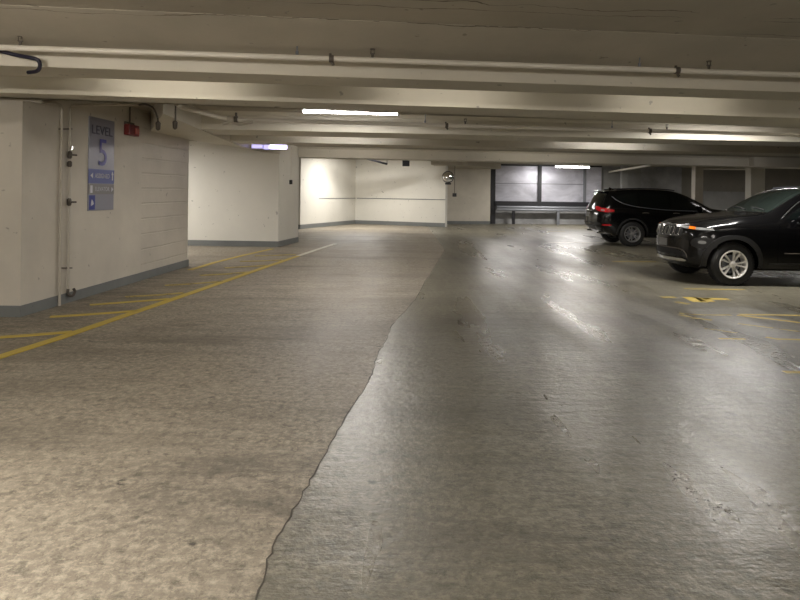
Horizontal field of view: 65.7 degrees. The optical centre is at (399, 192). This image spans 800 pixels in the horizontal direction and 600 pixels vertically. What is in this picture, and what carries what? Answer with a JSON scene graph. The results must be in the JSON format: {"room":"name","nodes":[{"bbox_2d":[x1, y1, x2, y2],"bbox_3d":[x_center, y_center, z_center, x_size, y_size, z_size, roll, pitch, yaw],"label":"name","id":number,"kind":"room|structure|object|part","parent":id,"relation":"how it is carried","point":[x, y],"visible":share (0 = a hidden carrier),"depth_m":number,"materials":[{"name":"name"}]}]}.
{"room":"parking garage","nodes":[
{"label":"parking garage","id":0,"kind":"room"},
{"bbox_2d":[0,98,142,305],"bbox_3d":[-8.018,-0.004,8.671,7.564,2.800,2.994,1,0,0],"label":"wall","id":1,"kind":"structure","parent":0,"point":[105,245],"depth_m":7.85,"materials":[{"name":"white paint"}]},
{"bbox_2d":[6,98,42,102],"bbox_3d":[-4.704,-1.125,7.130,1.178,0.192,0.024,1,0,0],"label":"conduit","id":2,"kind":"object","parent":1,"relation":"attached to","point":[26,100],"visible":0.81,"depth_m":7.12,"materials":[{"name":"grey metal"}]},
{"bbox_2d":[42,102,71,305],"bbox_3d":[-4.323,0.157,7.832,0.048,2.574,0.684,1,0,0],"label":"standpipe","id":3,"kind":"object","parent":1,"relation":"attached to","point":[61,128],"visible":1,"depth_m":7.87,"materials":[{"name":"beige metal"}]},
{"bbox_2d":[0,259,188,316],"bbox_3d":[-7.982,1.331,9.670,7.672,0.130,5.015,1,0,0],"label":"baseboard","id":4,"kind":"structure","parent":1,"relation":"attached to","point":[30,308],"depth_m":8.52,"materials":[{"name":"paint"}]},
{"bbox_2d":[87,116,114,210],"bbox_3d":[-4.282,-0.399,8.898,0.019,1.314,0.691,1,0,3],"label":"sign","id":5,"kind":"object","parent":1,"relation":"attached to","point":[100,194],"visible":1,"depth_m":8.86,"materials":[{"name":"grey"}]},
{"bbox_3d":[-4.283,-0.044,8.898,0.004,0.144,0.691,1,0,3],"label":"grey panel","id":6,"kind":"part","parent":5,"relation":"part of","materials":[{"name":"grey"}]},
{"bbox_3d":[-4.280,-0.227,8.898,0.004,0.200,0.691,1,0,3],"label":"blue panel","id":7,"kind":"part","parent":5,"relation":"part of","materials":[{"name":"blue"}]},
{"bbox_2d":[66,104,137,296],"bbox_3d":[-3.888,0.109,8.099,0.894,2.542,0.164,1,0,0],"label":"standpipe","id":8,"kind":"object","parent":1,"relation":"attached to","point":[69,153],"visible":1,"depth_m":8.07,"materials":[{"name":"beige metal"}]},
{"bbox_2d":[124,107,139,136],"bbox_3d":[-4.188,-1.110,9.709,0.110,0.450,0.340,1,0,3],"label":"exit sign","id":9,"kind":"object","parent":1,"relation":"attached to","point":[130,129],"visible":1,"depth_m":9.66,"materials":[{"name":"red plastic"}]},
{"bbox_2d":[150,104,279,153],"bbox_3d":[-3.640,-1.187,12.412,1.170,0.320,8.824,1,0,0],"label":"ceiling beam","id":10,"kind":"structure","parent":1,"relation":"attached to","point":[189,123],"depth_m":10.07,"materials":[{"name":"paint"}]},
{"bbox_2d":[141,110,188,271],"bbox_3d":[-4.595,0.040,11.167,0.787,2.800,2.036,1,0,3],"label":"wall","id":11,"kind":"structure","parent":0,"point":[165,158],"depth_m":11.03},
{"bbox_2d":[188,141,298,240],"bbox_3d":[-7.390,0.004,17.476,8.820,2.800,1.903,1,0,0],"label":"wall","id":12,"kind":"structure","parent":0,"point":[235,194],"depth_m":16.59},
{"bbox_2d":[188,237,297,246],"bbox_3d":[-7.402,1.329,17.370,8.834,0.150,1.716,1,0,0],"label":"baseboard","id":13,"kind":"structure","parent":12,"relation":"attached to","point":[292,240],"depth_m":16.57,"materials":[{"name":"paint"}]},
{"bbox_2d":[298,158,447,226],"bbox_3d":[-4.840,-0.123,28.488,13.918,3.120,11.024,1,0,0],"label":"wall","id":14,"kind":"structure","parent":0,"point":[318,178],"depth_m":27.82,"materials":[{"name":"beige paint"}]},
{"bbox_2d":[298,220,444,228],"bbox_3d":[-5.213,1.347,25.740,14.312,0.170,3.394,1,0,-25],"label":"baseboard","id":15,"kind":"structure","parent":14,"relation":"attached to","point":[303,226],"depth_m":27.78,"materials":[{"name":"paint"}]},
{"bbox_2d":[319,198,444,199],"bbox_3d":[-0.665,0.294,26.644,4.482,0.035,3.476,1,0,22],"label":"trim","id":16,"kind":"structure","parent":14,"relation":"attached to","point":[319,198],"depth_m":27.89,"materials":[{"name":"paint"}]},
{"bbox_2d":[442,171,453,184],"bbox_3d":[2.106,-0.631,27.034,0.443,0.590,0.385,1,0,36],"label":"convex mirror","id":17,"kind":"object","parent":14,"relation":"attached to","point":[447,176],"visible":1,"depth_m":26.95,"materials":[{"name":"silver glass"}]},
{"bbox_2d":[452,174,456,196],"bbox_3d":[2.434,-0.494,27.600,0.180,1.389,0.080,1,0,0],"label":"cord","id":18,"kind":"object","parent":14,"relation":"hanging from","point":[454,194],"visible":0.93,"depth_m":27.59,"materials":[{"name":"grey metal"}]},
{"bbox_2d":[431,161,500,168],"bbox_3d":[3.183,-1.294,28.629,2.862,0.270,5.060,1,0,10],"label":"trim","id":19,"kind":"structure","parent":14,"relation":"attached to","point":[451,164],"depth_m":27.74,"materials":[{"name":"paint"}]},
{"bbox_2d":[0,224,799,599],"bbox_3d":[4.979,1.663,15.500,34.000,0.204,49.000,1,0,0],"label":"floor","id":20,"kind":"structure","parent":0,"point":[540,422],"depth_m":3.93,"materials":[{"name":"concrete"}]},
{"bbox_2d":[0,330,71,338],"bbox_3d":[-3.702,1.449,6.318,0.638,0.006,0.109,1,0,-26],"label":"hatch stripe","id":21,"kind":"object","parent":20,"relation":"on","point":[59,332],"visible":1,"depth_m":6.30,"materials":[{"name":"yellow paint"}]},
{"bbox_2d":[50,310,133,317],"bbox_3d":[-3.643,1.450,7.398,0.935,0.006,0.117,1,0,-27],"label":"hatch stripe","id":22,"kind":"object","parent":20,"relation":"on","point":[53,316],"visible":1,"depth_m":7.36,"materials":[{"name":"yellow paint"}]},
{"bbox_2d":[90,298,169,305],"bbox_3d":[-3.565,1.451,8.223,0.982,0.006,0.100,1,0,-31],"label":"hatch stripe","id":23,"kind":"object","parent":20,"relation":"on","point":[163,298],"visible":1,"depth_m":8.21,"materials":[{"name":"yellow paint"}]},
{"bbox_2d":[0,256,298,358],"bbox_3d":[-2.964,1.459,9.598,0.178,0.006,9.490,1,0,8],"label":"painted line","id":24,"kind":"object","parent":20,"relation":"on","point":[22,349],"visible":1,"depth_m":7.19,"materials":[{"name":"yellow paint"}]},
{"bbox_2d":[125,292,183,296],"bbox_3d":[-3.467,1.452,8.772,0.783,0.006,0.136,1,0,-31],"label":"hatch stripe","id":25,"kind":"object","parent":20,"relation":"on","point":[177,292],"visible":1,"depth_m":8.74,"materials":[{"name":"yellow paint"}]},
{"bbox_2d":[165,281,221,285],"bbox_3d":[-3.283,1.454,9.901,0.904,0.006,0.127,1,0,-34],"label":"hatch stripe","id":26,"kind":"object","parent":20,"relation":"on","point":[211,281],"visible":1,"depth_m":9.87,"materials":[{"name":"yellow paint"}]},
{"bbox_2d":[200,271,248,275],"bbox_3d":[-3.108,1.457,11.092,0.941,0.006,0.198,1,0,-37],"label":"hatch stripe","id":27,"kind":"object","parent":20,"relation":"on","point":[246,271],"visible":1,"depth_m":11.00,"materials":[{"name":"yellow paint"}]},
{"bbox_2d":[188,249,271,269],"bbox_3d":[-3.645,1.450,13.755,0.193,0.006,4.423,1,0,8],"label":"painted line","id":28,"kind":"object","parent":20,"relation":"on","point":[204,265],"visible":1,"depth_m":13.33,"materials":[{"name":"yellow paint"}]},
{"bbox_2d":[224,265,268,267],"bbox_3d":[-3.007,1.458,12.175,0.875,0.006,0.147,1,0,-34],"label":"hatch stripe","id":29,"kind":"object","parent":20,"relation":"on","point":[255,265],"visible":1,"depth_m":12.15,"materials":[{"name":"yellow paint"}]},
{"bbox_2d":[240,259,282,261],"bbox_3d":[-2.931,1.459,13.222,0.952,0.006,0.187,1,0,-25],"label":"hatch stripe","id":30,"kind":"object","parent":20,"relation":"on","point":[281,259],"visible":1,"depth_m":13.23,"materials":[{"name":"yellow paint"}]},
{"bbox_2d":[255,254,295,255],"bbox_3d":[-2.885,1.460,14.382,0.968,0.006,0.194,1,0,-28],"label":"hatch stripe","id":31,"kind":"object","parent":20,"relation":"on","point":[283,254],"visible":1,"depth_m":14.30,"materials":[{"name":"yellow paint"}]},
{"bbox_2d":[296,244,334,255],"bbox_3d":[-2.110,1.470,16.036,0.120,0.006,3.500,1,0,8],"label":"painted line","id":32,"kind":"object","parent":20,"relation":"on","point":[330,244],"visible":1,"depth_m":15.62,"materials":[{"name":"beige paint"}]},
{"bbox_2d":[255,250,444,599],"bbox_3d":[0.249,1.506,9.102,0.187,0.016,14.485,1,0,7],"label":"crack","id":33,"kind":"object","parent":20,"relation":"on","point":[281,531],"depth_m":3.18,"materials":[{"name":"grey concrete"}]},
{"bbox_2d":[559,242,652,243],"bbox_3d":[6.253,1.578,19.397,3.275,0.006,0.220,1,0,-1],"label":"painted line","id":34,"kind":"object","parent":20,"relation":"on","point":[559,242],"visible":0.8,"depth_m":19.35,"materials":[{"name":"beige paint"}]},
{"bbox_2d":[620,165,627,187],"bbox_3d":[10.899,0.162,30.200,0.280,2.960,0.280,1,0,0],"label":"concrete column","id":35,"kind":"structure","parent":20,"relation":"on","point":[623,174],"depth_m":30.06,"materials":[{"name":"beige concrete"}]},
{"bbox_2d":[613,261,655,261],"bbox_3d":[5.298,1.566,14.007,1.024,0.006,0.120,1,0,-1],"label":"painted line","id":36,"kind":"object","parent":20,"relation":"on","point":[613,261],"visible":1,"depth_m":14.00,"materials":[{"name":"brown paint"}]},
{"bbox_2d":[584,187,722,246],"bbox_3d":[8.075,0.737,19.037,4.695,1.743,2.310,1,0,5],"label":"parked car","id":37,"kind":"object","parent":20,"relation":"on","point":[629,216],"visible":0.59,"depth_m":18.14,"materials":[{"name":"black paint"}]},
{"bbox_3d":[5.816,0.938,18.980,0.191,0.124,1.527,1,0,0],"label":"bumper trim","id":38,"kind":"part","parent":37,"relation":"part of","materials":[{"name":"black plastic"}]},
{"bbox_2d":[595,206,614,211],"bbox_3d":[5.992,0.500,18.283,0.183,0.173,0.656,1,0,-37],"label":"tail lamp","id":39,"kind":"object","parent":37,"relation":"attached to","point":[597,208],"depth_m":18.16,"materials":[{"name":"red plastic"}]},
{"bbox_3d":[6.775,1.042,18.517,0.920,0.584,0.978,1,0,0],"label":"wheel arch trim","id":40,"kind":"part","parent":37,"relation":"part of","materials":[{"name":"black plastic"}]},
{"bbox_3d":[6.775,1.220,18.200,0.430,0.430,0.001,1,0,0],"label":"plate","id":41,"kind":"part","parent":37,"relation":"part of","materials":[{"name":"silver metal"}]},
{"bbox_3d":[7.282,-0.085,18.384,1.705,0.086,0.058,1,0,1],"label":"roof rail","id":42,"kind":"part","parent":37,"relation":"part of","materials":[{"name":"black metal"}]},
{"bbox_3d":[7.410,0.826,18.065,0.900,0.702,0.058,1,0,0],"label":"door","id":43,"kind":"part","parent":37,"relation":"part of","materials":[{"name":"black paint"}]},
{"bbox_3d":[7.537,0.339,18.127,2.616,0.419,0.176,1,0,4],"label":"window trim","id":44,"kind":"part","parent":37,"relation":"part of","materials":[{"name":"silver metal"}]},
{"bbox_3d":[8.449,0.872,18.071,1.140,0.637,0.068,1,0,0],"label":"door","id":45,"kind":"part","parent":37,"relation":"part of","materials":[{"name":"black paint"}]},
{"bbox_2d":[696,206,702,211],"bbox_3d":[8.674,0.496,17.980,0.124,0.174,0.320,1,0,0],"label":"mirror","id":46,"kind":"object","parent":37,"relation":"attached to","point":[698,209],"depth_m":17.90,"materials":[{"name":"black plastic"}]},
{"bbox_2d":[683,297,705,301],"bbox_3d":[4.269,1.553,8.960,0.220,0.006,0.421,1,0,6],"label":"painted line","id":47,"kind":"object","parent":20,"relation":"on","point":[692,299],"visible":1,"depth_m":8.96,"materials":[{"name":"yellow paint"}]},
{"bbox_2d":[680,314,712,320],"bbox_3d":[3.625,1.544,7.635,0.136,0.006,0.424,1,0,-37],"label":"painted line","id":48,"kind":"object","parent":20,"relation":"on","point":[680,314],"visible":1,"depth_m":7.58,"materials":[{"name":"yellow paint"}]},
{"bbox_2d":[691,166,702,203],"bbox_3d":[11.599,0.171,24.200,0.310,2.960,0.310,1,0,0],"label":"concrete column","id":49,"kind":"structure","parent":20,"relation":"on","point":[697,172],"depth_m":24.04,"materials":[{"name":"beige concrete"}]},
{"bbox_2d":[694,297,714,301],"bbox_3d":[4.404,1.554,8.969,0.200,0.006,0.344,1,0,11],"label":"painted line","id":50,"kind":"object","parent":20,"relation":"on","point":[703,299],"visible":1,"depth_m":8.97,"materials":[{"name":"yellow paint"}]},
{"bbox_2d":[679,313,732,315],"bbox_3d":[3.866,1.547,7.835,0.645,0.006,0.145,1,0,7],"label":"painted line","id":51,"kind":"object","parent":20,"relation":"on","point":[679,313],"visible":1,"depth_m":7.83,"materials":[{"name":"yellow paint"}]},
{"bbox_2d":[683,288,744,289],"bbox_3d":[5.066,1.563,9.989,0.972,0.006,0.070,1,0,1],"label":"painted line","id":52,"kind":"object","parent":20,"relation":"on","point":[683,288],"visible":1,"depth_m":9.97,"materials":[{"name":"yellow paint"}]},
{"bbox_2d":[707,298,729,299],"bbox_3d":[4.609,1.557,9.044,0.372,0.006,0.140,1,0,2],"label":"painted line","id":53,"kind":"object","parent":20,"relation":"on","point":[707,298],"visible":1,"depth_m":9.00,"materials":[{"name":"yellow paint"}]},
{"bbox_2d":[704,328,736,332],"bbox_3d":[3.574,1.544,6.912,0.341,0.006,0.075,1,0,39],"label":"painted line","id":54,"kind":"object","parent":20,"relation":"on","point":[704,328],"visible":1,"depth_m":6.91,"materials":[{"name":"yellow paint"}]},
{"bbox_2d":[656,186,799,285],"bbox_3d":[7.088,0.739,11.314,4.634,1.713,2.287,1,0,-6],"label":"parked car","id":55,"kind":"object","parent":20,"relation":"on","point":[761,231],"visible":1,"depth_m":10.44,"materials":[{"name":"black paint"}]},
{"bbox_3d":[4.789,0.887,11.270,0.037,0.130,0.324,1,0,0],"label":"number plate","id":56,"kind":"part","parent":55,"relation":"part of","materials":[{"name":"grey metal"}]},
{"bbox_2d":[657,223,682,235],"bbox_3d":[4.860,0.667,11.270,0.164,0.212,1.042,1,0,0],"label":"grille","id":57,"kind":"object","parent":55,"relation":"attached to","point":[664,229],"depth_m":11.08,"materials":[{"name":"silver metal"}]},
{"bbox_3d":[4.855,1.039,11.270,0.171,0.156,1.259,1,0,0],"label":"grille trim","id":58,"kind":"part","parent":55,"relation":"part of","materials":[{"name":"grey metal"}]},
{"bbox_3d":[4.868,1.170,11.270,0.176,0.060,1.212,1,0,0],"label":"skid plate","id":59,"kind":"part","parent":55,"relation":"part of","materials":[{"name":"silver metal"}]},
{"bbox_2d":[663,211,763,223],"bbox_3d":[5.563,0.453,11.270,1.300,0.229,1.463,1,0,0],"label":"hood","id":60,"kind":"object","parent":55,"relation":"attached to","point":[713,217],"depth_m":10.92,"materials":[{"name":"black paint"}]},
{"bbox_3d":[5.574,1.029,10.809,0.960,0.617,0.970,1,0,0],"label":"wheel arch trim","id":61,"kind":"part","parent":55,"relation":"part of","materials":[{"name":"black plastic"}]},
{"bbox_3d":[5.575,1.208,10.500,0.430,0.430,0.001,1,0,0],"label":"plate","id":62,"kind":"part","parent":55,"relation":"part of","materials":[{"name":"silver metal"}]},
{"bbox_3d":[7.054,1.262,10.394,1.780,0.136,0.097,1,0,0],"label":"sill trim","id":63,"kind":"part","parent":55,"relation":"part of","materials":[{"name":"black plastic"}]},
{"bbox_3d":[7.977,-0.062,11.864,1.654,0.089,0.049,1,0,1],"label":"roof rail","id":64,"kind":"part","parent":55,"relation":"part of","materials":[{"name":"silver metal"}]},
{"bbox_3d":[6.880,0.829,10.377,1.140,0.682,0.083,1,0,0],"label":"door","id":65,"kind":"part","parent":55,"relation":"part of","materials":[{"name":"black paint"}]},
{"bbox_3d":[7.501,0.231,10.579,2.196,0.489,0.130,1,0,-5],"label":"window trim","id":66,"kind":"part","parent":55,"relation":"part of","materials":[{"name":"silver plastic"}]},
{"bbox_2d":[745,168,764,198],"bbox_3d":[13.849,0.200,24.200,0.540,2.960,0.400,1,0,0],"label":"concrete column","id":67,"kind":"structure","parent":20,"relation":"on","point":[754,177],"depth_m":24.00,"materials":[{"name":"beige concrete"}]},
{"bbox_2d":[738,323,797,331],"bbox_3d":[4.394,1.554,6.962,1.074,0.006,0.068,1,0,41],"label":"painted line","id":68,"kind":"object","parent":20,"relation":"on","point":[738,323],"visible":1,"depth_m":7.13,"materials":[{"name":"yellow paint"}]},
{"bbox_2d":[737,315,799,322],"bbox_3d":[4.748,1.559,7.446,1.250,0.006,0.094,1,0,38],"label":"painted line","id":69,"kind":"object","parent":20,"relation":"on","point":[737,315],"visible":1,"depth_m":7.63,"materials":[{"name":"yellow paint"}]},
{"bbox_2d":[740,314,799,315],"bbox_3d":[5.078,1.563,7.869,1.519,0.006,0.095,1,0,0],"label":"painted line","id":70,"kind":"object","parent":20,"relation":"on","point":[740,314],"visible":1,"depth_m":7.87,"materials":[{"name":"yellow paint"}]},
{"bbox_2d":[765,337,799,339],"bbox_3d":[4.313,1.553,6.540,0.863,0.006,0.129,1,0,5],"label":"painted line","id":71,"kind":"object","parent":20,"relation":"on","point":[765,337],"visible":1,"depth_m":6.52,"materials":[{"name":"yellow paint"}]},
{"bbox_2d":[783,371,799,372],"bbox_3d":[3.574,1.544,5.314,0.573,0.006,0.070,1,0,-1],"label":"painted line","id":72,"kind":"object","parent":20,"relation":"on","point":[783,371],"visible":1,"depth_m":5.32,"materials":[{"name":"yellow paint"}]},
{"bbox_2d":[0,5,799,77],"bbox_3d":[4.766,-1.163,5.632,32.788,0.170,0.755,1,0,-6],"label":"ceiling beam","id":73,"kind":"structure","parent":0,"point":[37,25],"depth_m":5.01,"materials":[{"name":"paint"}]},
{"bbox_2d":[0,50,41,73],"bbox_3d":[-3.194,-1.085,5.045,0.562,0.228,0.116,1,0,-5],"label":"flexible hose","id":74,"kind":"object","parent":73,"relation":"hanging from","point":[37,59],"visible":0.97,"depth_m":5.01,"materials":[{"name":"black rubber"}]},
{"bbox_2d":[0,0,799,168],"bbox_3d":[5.020,-1.482,15.500,34.000,0.505,49.000,1,0,0],"label":"ceiling","id":75,"kind":"structure","parent":0,"point":[777,19],"depth_m":4.46,"materials":[{"name":"paint"}]},
{"bbox_2d":[139,103,160,130],"bbox_3d":[-3.279,-0.987,8.124,0.290,0.352,0.067,1,0,0],"label":"hanging cable","id":76,"kind":"object","parent":75,"relation":"hanging from","point":[157,124],"visible":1,"depth_m":8.11,"materials":[{"name":"black rubber"}]},
{"bbox_3d":[-3.290,-0.997,8.124,0.267,0.333,0.024,1,0,0],"label":"cord","id":77,"kind":"part","parent":76,"relation":"part of","materials":[{"name":"grey metal"}]},
{"bbox_2d":[172,106,177,129],"bbox_3d":[-3.018,-1.091,8.324,0.070,0.496,0.067,1,0,0],"label":"hanging cable","id":78,"kind":"object","parent":75,"relation":"hanging from","point":[175,123],"visible":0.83,"depth_m":8.30,"materials":[{"name":"grey metal"}]},
{"bbox_2d":[251,144,287,149],"bbox_3d":[-3.035,-1.170,14.432,0.840,0.350,0.135,1,0,0],"label":"ceiling lamp","id":79,"kind":"object","parent":75,"relation":"attached to","point":[284,147],"visible":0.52,"depth_m":14.37,"materials":[{"name":"white plastic"}]},
{"bbox_2d":[301,109,398,115],"bbox_3d":[-0.754,-1.245,9.460,1.510,0.120,0.100,1,0,-6],"label":"lamp","id":80,"kind":"object","parent":75,"relation":"attached to","point":[323,111],"visible":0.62,"depth_m":9.45,"materials":[{"name":"white plastic"}]},
{"bbox_2d":[370,160,387,164],"bbox_3d":[-1.059,-1.397,25.860,1.254,0.474,0.111,1,0,-35],"label":"ceiling pipe","id":81,"kind":"object","parent":75,"relation":"hanging from","point":[377,161],"visible":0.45,"depth_m":25.95,"materials":[{"name":"black metal"}]},
{"bbox_2d":[0,75,799,127],"bbox_3d":[4.933,-1.096,7.804,33.122,0.320,1.865,1,0,-11],"label":"ceiling beam","id":82,"kind":"structure","parent":75,"relation":"attached to","point":[658,109],"depth_m":7.24,"materials":[{"name":"paint"}]},
{"bbox_2d":[0,51,799,100],"bbox_3d":[4.765,-1.098,6.242,32.757,0.320,0.477,1,0,-6],"label":"ceiling beam","id":83,"kind":"structure","parent":75,"relation":"attached to","point":[54,64],"depth_m":5.56,"materials":[{"name":"paint"}]},
{"bbox_2d":[0,36,799,76],"bbox_3d":[0.765,-1.160,5.275,14.572,0.260,0.062,1,0,-6],"label":"pipe","id":84,"kind":"object","parent":75,"relation":"attached to","point":[331,58],"visible":0.98,"depth_m":5.17,"materials":[{"name":"beige metal"}]},
{"bbox_2d":[402,160,409,165],"bbox_3d":[0.253,-1.358,26.125,0.300,0.518,0.250,1,0,0],"label":"junction box","id":85,"kind":"object","parent":75,"relation":"hanging from","point":[404,162],"visible":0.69,"depth_m":26.00,"materials":[{"name":"black"}]},
{"bbox_2d":[175,104,799,136],"bbox_3d":[3.061,-1.034,8.793,12.018,0.452,0.183,1,0,-7],"label":"pipe","id":86,"kind":"object","parent":75,"relation":"hanging from","point":[235,120],"visible":0.97,"depth_m":8.54,"materials":[{"name":"beige metal"}]},
{"bbox_2d":[201,110,799,146],"bbox_3d":[8.764,-1.046,11.738,24.698,0.320,1.096,1,0,-5],"label":"ceiling beam","id":87,"kind":"structure","parent":75,"relation":"attached to","point":[214,126],"depth_m":10.73,"materials":[{"name":"paint"}]},
{"bbox_2d":[230,135,799,155],"bbox_3d":[8.764,-1.046,14.500,24.783,0.320,0.894,1,0,-7],"label":"ceiling beam","id":88,"kind":"structure","parent":75,"relation":"attached to","point":[239,139],"depth_m":13.52,"materials":[{"name":"paint"}]},
{"bbox_2d":[297,146,749,166],"bbox_3d":[8.764,-1.046,20.306,24.930,0.320,0.889,1,0,-9],"label":"ceiling beam","id":89,"kind":"structure","parent":75,"relation":"attached to","point":[303,152],"depth_m":19.19,"materials":[{"name":"paint"}]},
{"bbox_2d":[735,157,799,168],"bbox_3d":[15.730,-0.941,21.398,8.853,0.310,1.083,1,0,-10],"label":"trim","id":90,"kind":"structure","parent":89,"relation":"attached to","point":[754,162],"depth_m":20.27,"materials":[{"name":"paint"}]},
{"bbox_2d":[555,164,589,167],"bbox_3d":[7.867,-1.243,28.300,1.610,0.240,0.100,1,0,-3],"label":"lamp","id":91,"kind":"object","parent":75,"relation":"hanging from","point":[561,165],"visible":0.94,"depth_m":28.27,"materials":[{"name":"white plastic"}]},
{"bbox_2d":[608,165,649,172],"bbox_3d":[10.134,-1.028,28.149,0.164,0.086,9.323,1,0,8],"label":"ceiling pipe","id":92,"kind":"object","parent":75,"relation":"hanging from","point":[642,166],"visible":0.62,"depth_m":26.85,"materials":[{"name":"grey metal"}]},
{"bbox_2d":[703,168,744,169],"bbox_3d":[13.295,-1.041,25.764,2.328,0.204,0.064,1,0,-2],"label":"ceiling pipe","id":93,"kind":"object","parent":75,"relation":"hanging from","point":[703,168],"visible":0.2,"depth_m":25.75,"materials":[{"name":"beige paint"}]},
{"bbox_2d":[447,168,490,220],"bbox_3d":[3.205,0.057,30.335,2.494,2.970,0.596,1,0,-6],"label":"wall","id":94,"kind":"structure","parent":0,"point":[472,186],"depth_m":30.11,"materials":[{"name":"beige paint"}]},
{"bbox_2d":[447,221,489,223],"bbox_3d":[3.258,1.468,30.079,2.304,0.150,0.012,1,0,-9],"label":"baseboard","id":95,"kind":"structure","parent":94,"relation":"attached to","point":[448,222],"depth_m":30.09,"materials":[{"name":"paint"}]},
{"bbox_2d":[495,205,586,223],"bbox_3d":[7.436,1.097,31.220,5.552,1.000,0.249,1,0,-6],"label":"wall","id":96,"kind":"structure","parent":0,"point":[501,217],"depth_m":31.05,"materials":[{"name":"concrete"}]},
{"bbox_2d":[490,169,495,223],"bbox_3d":[4.599,0.075,30.709,0.240,2.970,0.322,1,0,0],"label":"trim","id":97,"kind":"structure","parent":96,"relation":"attached to","point":[493,171],"depth_m":30.56,"materials":[{"name":"black metal"}]},
{"bbox_2d":[601,166,640,190],"bbox_3d":[11.149,0.160,31.550,2.100,2.970,0.500,1,0,0],"label":"wall","id":98,"kind":"structure","parent":0,"point":[612,180],"depth_m":31.34,"materials":[{"name":"grey concrete"}]},
{"bbox_2d":[495,164,601,224],"bbox_3d":[7.408,0.112,30.756,5.443,2.970,0.328,1,0,-6],"label":"window","id":99,"kind":"structure","parent":98,"relation":"in","point":[516,184],"depth_m":30.77,"materials":[{"name":"glass"},{"name":"metal"}]},
{"bbox_3d":[5.586,1.143,30.520,0.140,0.860,0.120,1,0,0],"label":"post","id":100,"kind":"part","parent":99,"relation":"part of","materials":[{"name":"black metal"}]},
{"bbox_3d":[5.775,0.015,30.703,2.166,0.880,0.050,1,0,-6],"label":"pane","id":101,"kind":"part","parent":99,"relation":"part of","materials":[{"name":"grey glass"}]},
{"bbox_3d":[5.787,-0.875,30.703,2.166,0.860,0.050,1,0,-6],"label":"pane","id":102,"kind":"part","parent":99,"relation":"part of","materials":[{"name":"grey glass"}]},
{"bbox_3d":[7.354,1.146,30.675,5.281,0.900,0.175,1,0,-6],"label":"guard rail","id":103,"kind":"part","parent":99,"relation":"part of","materials":[{"name":"silver metal"}]},
{"bbox_3d":[7.365,0.816,30.610,5.281,0.240,0.045,1,0,-6],"label":"rail","id":104,"kind":"part","parent":99,"relation":"part of","materials":[{"name":"silver metal"}]},
{"bbox_3d":[7.835,1.172,30.745,0.140,0.860,0.120,1,0,0],"label":"post","id":105,"kind":"part","parent":99,"relation":"part of","materials":[{"name":"silver metal"}]},
{"bbox_3d":[8.100,0.045,30.935,2.216,0.880,0.050,1,0,-6],"label":"pane","id":106,"kind":"part","parent":99,"relation":"part of","materials":[{"name":"grey glass"}]},
{"bbox_3d":[8.112,-0.845,30.935,2.216,0.860,0.050,1,0,-6],"label":"pane","id":107,"kind":"part","parent":99,"relation":"part of","materials":[{"name":"grey glass"}]},
{"bbox_3d":[9.686,-0.374,31.093,0.849,1.760,0.050,1,0,-6],"label":"pane","id":108,"kind":"part","parent":99,"relation":"part of","materials":[{"name":"grey glass"}]},
{"bbox_2d":[641,167,681,193],"bbox_3d":[13.249,0.187,31.650,2.121,2.970,0.400,1,0,-3],"label":"wall","id":109,"kind":"structure","parent":0,"point":[651,177],"depth_m":31.45,"materials":[{"name":"concrete"}]},
{"bbox_2d":[681,168,799,197],"bbox_3d":[18.098,0.250,32.100,7.607,2.970,0.500,1,0,-1],"label":"wall","id":110,"kind":"structure","parent":0,"point":[713,180],"depth_m":31.84,"materials":[{"name":"concrete"}]},
{"bbox_2d":[703,191,744,210],"bbox_3d":[17.840,0.857,31.700,5.303,1.750,0.250,1,0,-1],"label":"wall","id":111,"kind":"structure","parent":110,"relation":"attached to","point":[723,201],"depth_m":31.58,"materials":[{"name":"grey concrete"}]}
]}

